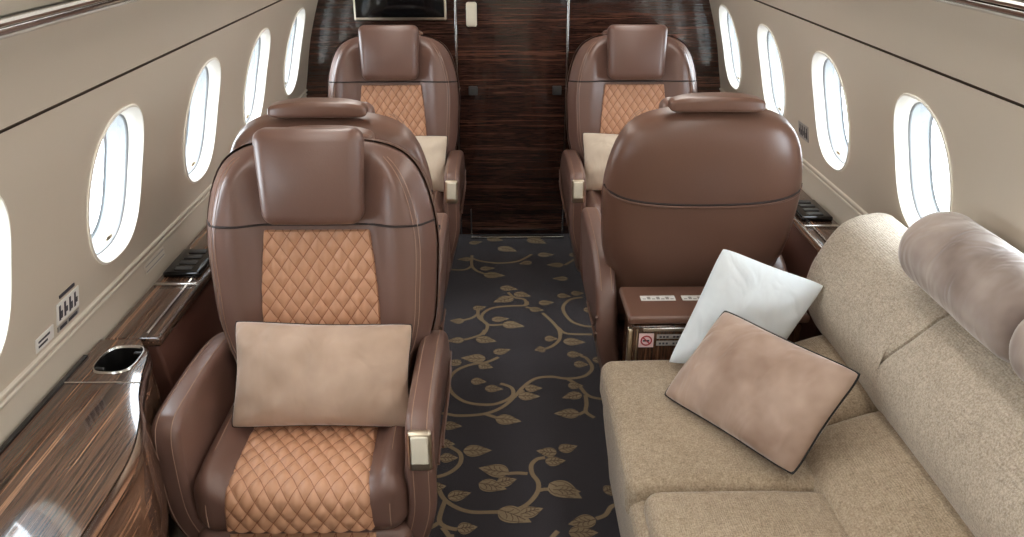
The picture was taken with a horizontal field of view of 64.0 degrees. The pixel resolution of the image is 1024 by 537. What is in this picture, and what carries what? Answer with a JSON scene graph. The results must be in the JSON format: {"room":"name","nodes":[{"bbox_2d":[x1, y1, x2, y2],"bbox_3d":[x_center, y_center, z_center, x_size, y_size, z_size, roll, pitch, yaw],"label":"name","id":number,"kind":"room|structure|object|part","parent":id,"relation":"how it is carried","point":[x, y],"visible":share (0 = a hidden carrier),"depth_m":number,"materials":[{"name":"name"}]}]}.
{"room":"aircraft cabin","nodes":[
{"label":"aircraft cabin","id":0,"kind":"room"},
{"bbox_2d":[0,0,317,536],"bbox_3d":[-0.874,0.444,1.254,0.232,1.490,6.347,0,24,-1],"label":"wall","id":1,"kind":"structure","parent":0,"point":[62,84],"depth_m":1.81,"materials":[{"name":"plastic"}]},
{"bbox_2d":[0,196,11,355],"bbox_3d":[-0.971,0.057,1.408,0.173,0.381,0.306,0,24,-1],"label":"window","id":2,"kind":"structure","parent":1,"relation":"in","point":[5,227],"depth_m":1.54,"materials":[{"name":"white"}]},
{"bbox_2d":[35,324,53,353],"bbox_3d":[-0.990,0.149,1.736,0.010,0.032,0.072,0,24,-1],"label":"placard","id":3,"kind":"object","parent":1,"relation":"attached to","point":[47,336],"visible":1,"depth_m":1.73,"materials":[{"name":"white plastic"}]},
{"bbox_2d":[59,283,74,298],"bbox_3d":[-0.979,0.049,1.803,0.005,0.007,0.067,0,24,-1],"label":"placard","id":4,"kind":"object","parent":1,"relation":"attached to","point":[71,286],"visible":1,"depth_m":1.80,"materials":[{"name":"grey plastic"}]},
{"bbox_2d":[56,285,78,325],"bbox_3d":[-0.986,0.081,1.820,0.013,0.050,0.100,0,24,-1],"label":"placard","id":5,"kind":"object","parent":1,"relation":"attached to","point":[69,303],"visible":1,"depth_m":1.81,"materials":[{"name":"white plastic"}]},
{"bbox_2d":[57,307,78,332],"bbox_3d":[-0.993,0.115,1.836,0.006,0.012,0.098,0,24,-1],"label":"placard","id":6,"kind":"object","parent":1,"relation":"attached to","point":[76,311],"visible":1,"depth_m":1.83,"materials":[{"name":"grey plastic"}]},
{"bbox_2d":[0,0,138,39],"bbox_3d":[-0.721,-0.243,0.946,0.090,0.044,6.347,0,24,-1],"label":"trim","id":7,"kind":"structure","parent":1,"relation":"attached to","point":[28,21],"depth_m":1.26,"materials":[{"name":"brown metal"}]},
{"bbox_2d":[87,104,143,264],"bbox_3d":[-0.981,-0.200,1.977,0.173,0.381,0.306,0,24,-1],"label":"window","id":8,"kind":"structure","parent":1,"relation":"in","point":[123,137],"depth_m":2.09,"materials":[{"name":"white plastic"}]},
{"bbox_2d":[0,89,306,409],"bbox_3d":[-0.987,0.417,1.240,0.013,0.030,6.347,0,24,-1],"label":"trim","id":9,"kind":"structure","parent":1,"relation":"attached to","point":[58,339],"depth_m":1.95,"materials":[{"name":"beige plastic"}]},
{"bbox_2d":[144,247,164,274],"bbox_3d":[-1.007,-0.023,2.310,0.005,0.028,0.140,0,24,-1],"label":"placard","id":10,"kind":"object","parent":1,"relation":"attached to","point":[160,254],"visible":1,"depth_m":2.31,"materials":[{"name":"beige plastic"}]},
{"bbox_2d":[105,226,222,401],"bbox_3d":[-0.923,-0.162,3.143,0.177,0.380,2.370,0,24,-1],"label":"ledge","id":11,"kind":"object","parent":1,"relation":"attached to","point":[177,316],"visible":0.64,"depth_m":2.18,"materials":[{"name":"wood"},{"name":"chrome"}]},
{"bbox_3d":[-0.896,-0.319,3.072,0.040,0.008,2.330,0,24,-1],"label":"rail","id":12,"kind":"part","parent":11,"relation":"part of","materials":[{"name":"silver metal"}]},
{"bbox_3d":[-0.934,-0.017,2.390,0.105,0.018,0.180,0,24,-1],"label":"control panel","id":13,"kind":"part","parent":11,"relation":"part of","materials":[{"name":"black plastic"}]},
{"bbox_2d":[184,57,220,183],"bbox_3d":[-0.990,-0.457,2.545,0.173,0.381,0.306,0,24,-1],"label":"window","id":14,"kind":"structure","parent":1,"relation":"in","point":[201,120],"depth_m":2.66,"materials":[{"name":"white plastic"}]},
{"bbox_2d":[243,28,270,124],"bbox_3d":[-1.000,-0.714,3.114,0.173,0.381,0.306,0,24,-1],"label":"window","id":15,"kind":"structure","parent":1,"relation":"in","point":[255,83],"depth_m":3.24,"materials":[{"name":"white"}]},
{"bbox_2d":[284,8,304,95],"bbox_3d":[-1.010,-0.971,3.683,0.173,0.381,0.306,0,24,-1],"label":"window","id":16,"kind":"structure","parent":1,"relation":"in","point":[292,58],"depth_m":3.80,"materials":[{"name":"white"}]},
{"bbox_2d":[0,0,1023,17],"bbox_3d":[0.060,-0.382,0.897,1.660,0.310,6.347,0,24,-1],"label":"ceiling","id":17,"kind":"structure","parent":0,"point":[7,7],"depth_m":1.14,"materials":[{"name":"beige"}]},
{"bbox_2d":[306,0,720,233],"bbox_3d":[0.010,-1.033,4.112,2.200,1.830,0.050,0,24,-1],"label":"wall","id":18,"kind":"structure","parent":0,"point":[691,22],"depth_m":4.02,"materials":[{"name":"brown wood"}]},
{"bbox_2d":[353,0,446,20],"bbox_3d":[-0.539,-1.334,3.916,0.445,0.285,0.038,0,24,-1],"label":"wall screen","id":19,"kind":"object","parent":18,"relation":"attached to","point":[364,10],"visible":1,"depth_m":3.94,"materials":[{"name":"black glass"}]},
{"bbox_2d":[456,0,566,230],"bbox_3d":[-0.001,-0.994,4.076,0.535,1.740,0.043,0,24,-1],"label":"door","id":20,"kind":"structure","parent":18,"relation":"in","point":[512,53],"depth_m":4.17,"materials":[{"name":"brown wood"}]},
{"bbox_3d":[-0.196,-1.227,3.958,0.052,0.115,0.026,0,24,-1],"label":"handle","id":21,"kind":"part","parent":20,"relation":"part of","materials":[{"name":"beige plastic"}]},
{"bbox_2d":[454,0,569,233],"bbox_3d":[-0.001,-0.995,4.088,0.557,1.760,0.024,0,24,-1],"label":"trim","id":22,"kind":"structure","parent":18,"relation":"attached to","point":[568,1],"depth_m":4.07,"materials":[{"name":"silver metal"}]},
{"bbox_2d":[470,208,563,238],"bbox_3d":[0.029,-0.241,4.376,0.500,0.170,0.022,0,24,-1],"label":"trim","id":23,"kind":"structure","parent":18,"relation":"attached to","point":[496,236],"depth_m":4.40,"materials":[{"name":"silver metal"}]},
{"bbox_2d":[429,234,620,536],"bbox_3d":[0.060,1.116,1.573,1.800,0.003,6.347,0,24,-1],"label":"floor","id":24,"kind":"structure","parent":0,"point":[524,452],"depth_m":2.97,"materials":[{"name":"carpet"}]},
{"bbox_2d":[0,339,177,536],"bbox_3d":[-0.834,0.966,1.050,0.280,0.706,2.345,0,24,-1],"label":"console","id":25,"kind":"object","parent":24,"relation":"on","point":[84,462],"visible":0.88,"depth_m":1.59,"materials":[{"name":"brown wood"}]},
{"bbox_3d":[-0.739,0.846,1.002,0.161,0.366,2.350,-2,24,-4],"label":"panel","id":26,"kind":"part","parent":25,"relation":"part of","materials":[{"name":"brown wood"}]},
{"bbox_3d":[-0.764,0.975,1.062,0.206,0.680,2.352,-2,24,-5],"label":"panel","id":27,"kind":"part","parent":25,"relation":"part of","materials":[{"name":"brown wood"}]},
{"bbox_2d":[151,125,451,536],"bbox_3d":[-0.488,0.256,2.064,0.632,1.167,0.664,0,24,-1],"label":"seat","id":28,"kind":"object","parent":24,"relation":"on","point":[307,224],"visible":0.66,"depth_m":1.97,"materials":[{"name":"leather"}]},
{"bbox_3d":[-0.739,0.455,2.159,0.121,0.533,0.616,0,24,-1],"label":"armrest","id":29,"kind":"part","parent":28,"relation":"part of","materials":[{"name":"leather"}]},
{"bbox_3d":[-0.486,0.451,2.029,0.344,0.130,0.438,0,24,-1],"label":"quilted panel","id":30,"kind":"part","parent":28,"relation":"part of","materials":[{"name":"orange leather"}]},
{"bbox_2d":[194,384,410,530],"bbox_3d":[-0.486,0.449,2.049,0.490,0.175,0.440,0,24,-1],"label":"seat cushion","id":31,"kind":"object","parent":28,"relation":"on","point":[359,477],"depth_m":1.87,"materials":[{"name":"leather"}]},
{"bbox_3d":[-0.483,0.692,1.926,0.340,0.165,0.019,0,24,-1],"label":"quilted panel","id":32,"kind":"part","parent":28,"relation":"part of","materials":[{"name":"orange leather"}]},
{"bbox_3d":[-0.489,0.123,2.114,0.306,0.453,0.096,0,24,-1],"label":"quilted panel","id":33,"kind":"part","parent":28,"relation":"part of","materials":[{"name":"orange leather"}]},
{"bbox_2d":[232,321,411,427],"bbox_3d":[-0.463,0.258,2.002,0.438,0.236,0.181,0,24,-1],"label":"throw pillow","id":34,"kind":"object","parent":28,"relation":"on","point":[289,374],"visible":0.91,"depth_m":1.95,"materials":[{"name":"beige fabric"}]},
{"bbox_3d":[-0.490,0.036,2.131,0.591,0.716,0.210,0,24,-1],"label":"backrest","id":35,"kind":"part","parent":28,"relation":"part of","materials":[{"name":"leather"}]},
{"bbox_3d":[-0.203,0.402,1.809,0.052,0.098,0.026,0,20,-1],"label":"recline handle","id":36,"kind":"part","parent":28,"relation":"part of","materials":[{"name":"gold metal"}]},
{"bbox_3d":[-0.236,0.452,2.166,0.121,0.533,0.616,0,24,-1],"label":"armrest","id":37,"kind":"part","parent":28,"relation":"part of","materials":[{"name":"leather"}]},
{"bbox_2d":[230,97,449,330],"bbox_3d":[-0.539,-0.055,2.757,0.632,1.162,0.670,0,24,-1],"label":"seat","id":38,"kind":"object","parent":24,"relation":"on","point":[314,110],"visible":0.09,"depth_m":2.28,"materials":[{"name":"leather"}]},
{"bbox_3d":[-0.288,0.145,2.846,0.121,0.533,0.616,0,24,-1],"label":"armrest","id":39,"kind":"part","parent":38,"relation":"part of","materials":[{"name":"leather"}]},
{"bbox_2d":[327,25,465,270],"bbox_3d":[-0.535,-0.464,3.659,0.632,1.167,0.664,0,24,-1],"label":"seat","id":40,"kind":"object","parent":24,"relation":"on","point":[404,72],"visible":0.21,"depth_m":3.63,"materials":[{"name":"leather"}]},
{"bbox_3d":[-0.537,-0.684,3.726,0.591,0.716,0.210,0,24,-1],"label":"backrest","id":41,"kind":"part","parent":40,"relation":"part of","materials":[{"name":"leather"}]},
{"bbox_3d":[-0.536,-0.597,3.709,0.306,0.453,0.096,0,24,-1],"label":"quilted panel","id":42,"kind":"part","parent":40,"relation":"part of","materials":[{"name":"orange leather"}]},
{"bbox_2d":[415,136,447,192],"bbox_3d":[-0.501,-0.462,3.596,0.438,0.235,0.175,0,24,-1],"label":"throw pillow","id":43,"kind":"object","parent":40,"relation":"on","point":[434,148],"visible":0.26,"depth_m":3.56,"materials":[{"name":"beige fabric"}]},
{"bbox_2d":[433,191,443,212],"bbox_3d":[-0.533,-0.271,3.644,0.490,0.175,0.440,0,24,-1],"label":"seat cushion","id":44,"kind":"object","parent":40,"relation":"on","point":[438,196],"depth_m":3.49,"materials":[{"name":"leather"}]},
{"bbox_3d":[-0.250,-0.318,3.404,0.052,0.098,0.026,0,20,-1],"label":"recline handle","id":45,"kind":"part","parent":40,"relation":"part of","materials":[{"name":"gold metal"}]},
{"bbox_3d":[-0.283,-0.268,3.761,0.121,0.533,0.616,0,24,-1],"label":"armrest","id":46,"kind":"part","parent":40,"relation":"part of","materials":[{"name":"leather"}]},
{"bbox_2d":[559,24,696,280],"bbox_3d":[0.550,-0.471,3.674,0.632,1.167,0.664,0,24,-1],"label":"seat","id":47,"kind":"object","parent":24,"relation":"on","point":[626,69],"visible":0.34,"depth_m":3.64,"materials":[{"name":"leather"}]},
{"bbox_3d":[0.298,-0.272,3.769,0.121,0.533,0.616,0,24,-1],"label":"armrest","id":48,"kind":"part","parent":47,"relation":"part of","materials":[{"name":"leather"}]},
{"bbox_3d":[0.275,-0.321,3.411,0.052,0.098,0.026,0,20,-1],"label":"recline handle","id":49,"kind":"part","parent":47,"relation":"part of","materials":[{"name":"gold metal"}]},
{"bbox_2d":[586,190,601,212],"bbox_3d":[0.551,-0.278,3.659,0.490,0.175,0.440,0,24,-1],"label":"seat cushion","id":50,"kind":"object","parent":47,"relation":"on","point":[593,198],"depth_m":3.52,"materials":[{"name":"leather"}]},
{"bbox_2d":[582,133,618,190],"bbox_3d":[0.524,-0.468,3.610,0.438,0.236,0.181,0,24,-1],"label":"throw pillow","id":51,"kind":"object","parent":47,"relation":"on","point":[597,147],"visible":0.34,"depth_m":3.57,"materials":[{"name":"beige fabric"}]},
{"bbox_3d":[0.548,-0.691,3.741,0.591,0.716,0.210,0,24,-1],"label":"backrest","id":52,"kind":"part","parent":47,"relation":"part of","materials":[{"name":"leather"}]},
{"bbox_3d":[0.548,-0.603,3.724,0.306,0.453,0.096,0,24,-1],"label":"quilted panel","id":53,"kind":"part","parent":47,"relation":"part of","materials":[{"name":"orange leather"}]},
{"bbox_2d":[580,92,802,370],"bbox_3d":[0.575,-0.082,2.819,0.632,1.162,0.670,0,24,-1],"label":"seat","id":54,"kind":"object","parent":24,"relation":"on","point":[694,177],"visible":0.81,"depth_m":2.44,"materials":[{"name":"leather"}]},
{"bbox_3d":[0.323,0.121,2.900,0.121,0.533,0.616,0,24,-1],"label":"armrest","id":55,"kind":"part","parent":54,"relation":"part of","materials":[{"name":"leather"}]},
{"bbox_3d":[0.826,0.118,2.907,0.121,0.533,0.616,0,24,-1],"label":"armrest","id":56,"kind":"part","parent":54,"relation":"part of","materials":[{"name":"leather"}]},
{"bbox_2d":[619,286,809,360],"bbox_3d":[0.601,0.351,2.583,0.530,0.566,0.210,0,24,-1],"label":"base cabinet","id":57,"kind":"object","parent":24,"relation":"on","point":[656,318],"visible":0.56,"depth_m":2.42,"materials":[{"name":"leather"}]},
{"bbox_3d":[0.354,0.402,2.503,0.030,0.500,0.020,0,24,-1],"label":"edge rail","id":58,"kind":"part","parent":57,"relation":"part of","materials":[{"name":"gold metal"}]},
{"bbox_3d":[0.602,0.177,2.396,0.440,0.012,0.006,0,24,-1],"label":"drawer pull","id":59,"kind":"part","parent":57,"relation":"part of","materials":[{"name":"silver metal"}]},
{"bbox_2d":[600,213,1023,536],"bbox_3d":[0.684,0.888,1.008,0.811,0.863,3.185,0,24,-1],"label":"sofa","id":60,"kind":"object","parent":24,"relation":"on","point":[928,439],"visible":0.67,"depth_m":1.83,"materials":[{"name":"beige fabric"}]},
{"bbox_2d":[600,360,813,514],"bbox_3d":[0.486,0.421,2.146,0.453,0.138,0.570,0,24,-1],"label":"seat cushion","id":61,"kind":"object","parent":60,"relation":"on","point":[658,445],"depth_m":1.97,"materials":[{"name":"beige fabric"}]},
{"bbox_2d":[669,249,822,362],"bbox_3d":[0.644,0.114,2.249,0.405,0.320,0.152,0,24,-1],"label":"throw pillow","id":62,"kind":"object","parent":60,"relation":"on","point":[775,300],"visible":0.7,"depth_m":2.20,"materials":[{"name":"white fabric"}]},
{"bbox_2d":[644,491,847,536],"bbox_3d":[0.512,0.675,1.584,0.420,0.138,0.655,0,24,-1],"label":"seat cushion","id":63,"kind":"object","parent":60,"relation":"on","point":[666,513],"depth_m":1.77,"materials":[{"name":"beige fabric"}]},
{"bbox_2d":[664,311,859,474],"bbox_3d":[0.590,0.284,1.993,0.203,0.234,0.435,-16,29,-32],"label":"throw pillow","id":64,"kind":"object","parent":60,"relation":"on","point":[774,395],"visible":1,"depth_m":1.91,"materials":[{"name":"beige fabric"}]},
{"bbox_2d":[795,335,878,425],"bbox_3d":[0.818,0.319,2.204,0.265,0.190,0.370,0,24,-1],"label":"seat cushion","id":65,"kind":"object","parent":60,"relation":"on","point":[859,401],"depth_m":2.04,"materials":[{"name":"beige fabric"}]},
{"bbox_3d":[0.957,0.138,2.106,0.224,0.397,0.575,0,24,-1],"label":"backrest","id":66,"kind":"part","parent":60,"relation":"part of","materials":[{"name":"beige fabric"}]},
{"bbox_2d":[805,411,974,536],"bbox_3d":[0.827,0.552,1.687,0.265,0.190,0.755,0,24,-1],"label":"seat cushion","id":67,"kind":"object","parent":60,"relation":"on","point":[868,480],"depth_m":1.77,"materials":[{"name":"beige fabric"}]},
{"bbox_3d":[0.966,0.384,1.560,0.224,0.397,0.898,0,24,-1],"label":"backrest","id":68,"kind":"part","parent":60,"relation":"part of","materials":[{"name":"beige fabric"}]},
{"bbox_2d":[898,211,1023,363],"bbox_3d":[0.957,0.030,1.662,0.186,0.177,0.437,0,24,-1],"label":"bolster cushion","id":69,"kind":"object","parent":60,"relation":"on","point":[971,272],"visible":0.98,"depth_m":1.60,"materials":[{"name":"fabric"}]},
{"bbox_2d":[1009,319,1023,381],"bbox_3d":[0.964,0.217,1.246,0.186,0.176,0.474,0,24,-1],"label":"bolster cushion","id":70,"kind":"object","parent":60,"relation":"on","point":[1016,346],"visible":1,"depth_m":1.42,"materials":[{"name":"fabric"}]},
{"bbox_2d":[709,0,1023,253],"bbox_3d":[0.993,0.427,1.292,0.232,1.490,6.373,0,24,-1],"label":"wall","id":71,"kind":"structure","parent":0,"point":[967,65],"depth_m":2.03,"materials":[{"name":"beige plastic panel"}]},
{"bbox_2d":[719,5,740,89],"bbox_3d":[1.041,-1.021,3.794,0.173,0.381,0.306,0,24,-1],"label":"window","id":72,"kind":"structure","parent":71,"relation":"in","point":[731,50],"depth_m":3.91,"materials":[{"name":"white"}]},
{"bbox_2d":[757,24,785,116],"bbox_3d":[1.051,-0.764,3.225,0.173,0.381,0.306,0,24,-1],"label":"window","id":73,"kind":"structure","parent":71,"relation":"in","point":[772,75],"depth_m":3.35,"materials":[{"name":"white"}]},
{"bbox_2d":[719,88,867,215],"bbox_3d":[1.106,0.403,1.269,0.013,0.030,6.347,0,24,-1],"label":"trim","id":74,"kind":"structure","parent":71,"relation":"attached to","point":[816,171],"depth_m":2.75,"materials":[{"name":"beige plastic"}]},
{"bbox_2d":[798,120,808,142],"bbox_3d":[1.056,-0.497,2.970,0.013,0.057,0.100,0,24,-1],"label":"placard","id":75,"kind":"object","parent":71,"relation":"attached to","point":[802,128],"visible":1,"depth_m":2.96,"materials":[{"name":"grey"}]},
{"bbox_2d":[781,189,839,340],"bbox_3d":[0.978,-0.258,3.357,0.177,0.380,1.960,0,24,-1],"label":"ledge","id":76,"kind":"object","parent":71,"relation":"attached to","point":[812,226],"visible":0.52,"depth_m":2.69,"materials":[{"name":"dark polished wood"},{"name":"chrome"}]},
{"bbox_3d":[0.952,-0.415,3.286,0.040,0.008,1.920,0,24,-1],"label":"rail","id":77,"kind":"part","parent":76,"relation":"part of","materials":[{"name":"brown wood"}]},
{"bbox_3d":[1.009,-0.198,2.792,0.105,0.018,0.180,0,24,-1],"label":"control panel","id":78,"kind":"part","parent":76,"relation":"part of","materials":[{"name":"black plastic"}]},
{"bbox_2d":[811,51,849,171],"bbox_3d":[1.061,-0.507,2.656,0.173,0.381,0.306,0,24,-1],"label":"window","id":79,"kind":"structure","parent":71,"relation":"in","point":[827,86],"depth_m":2.77,"materials":[{"name":"white"}]},
{"bbox_2d":[893,93,951,226],"bbox_3d":[1.070,-0.250,2.088,0.173,0.381,0.306,0,24,-1],"label":"window","id":80,"kind":"structure","parent":71,"relation":"in","point":[913,119],"depth_m":2.21,"materials":[{"name":"white plastic"}]},
{"bbox_2d":[932,0,1023,21],"bbox_3d":[0.841,-0.253,0.968,0.090,0.044,6.347,0,24,-1],"label":"trim","id":81,"kind":"structure","parent":71,"relation":"attached to","point":[1010,9],"depth_m":1.41,"materials":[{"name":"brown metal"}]}
]}

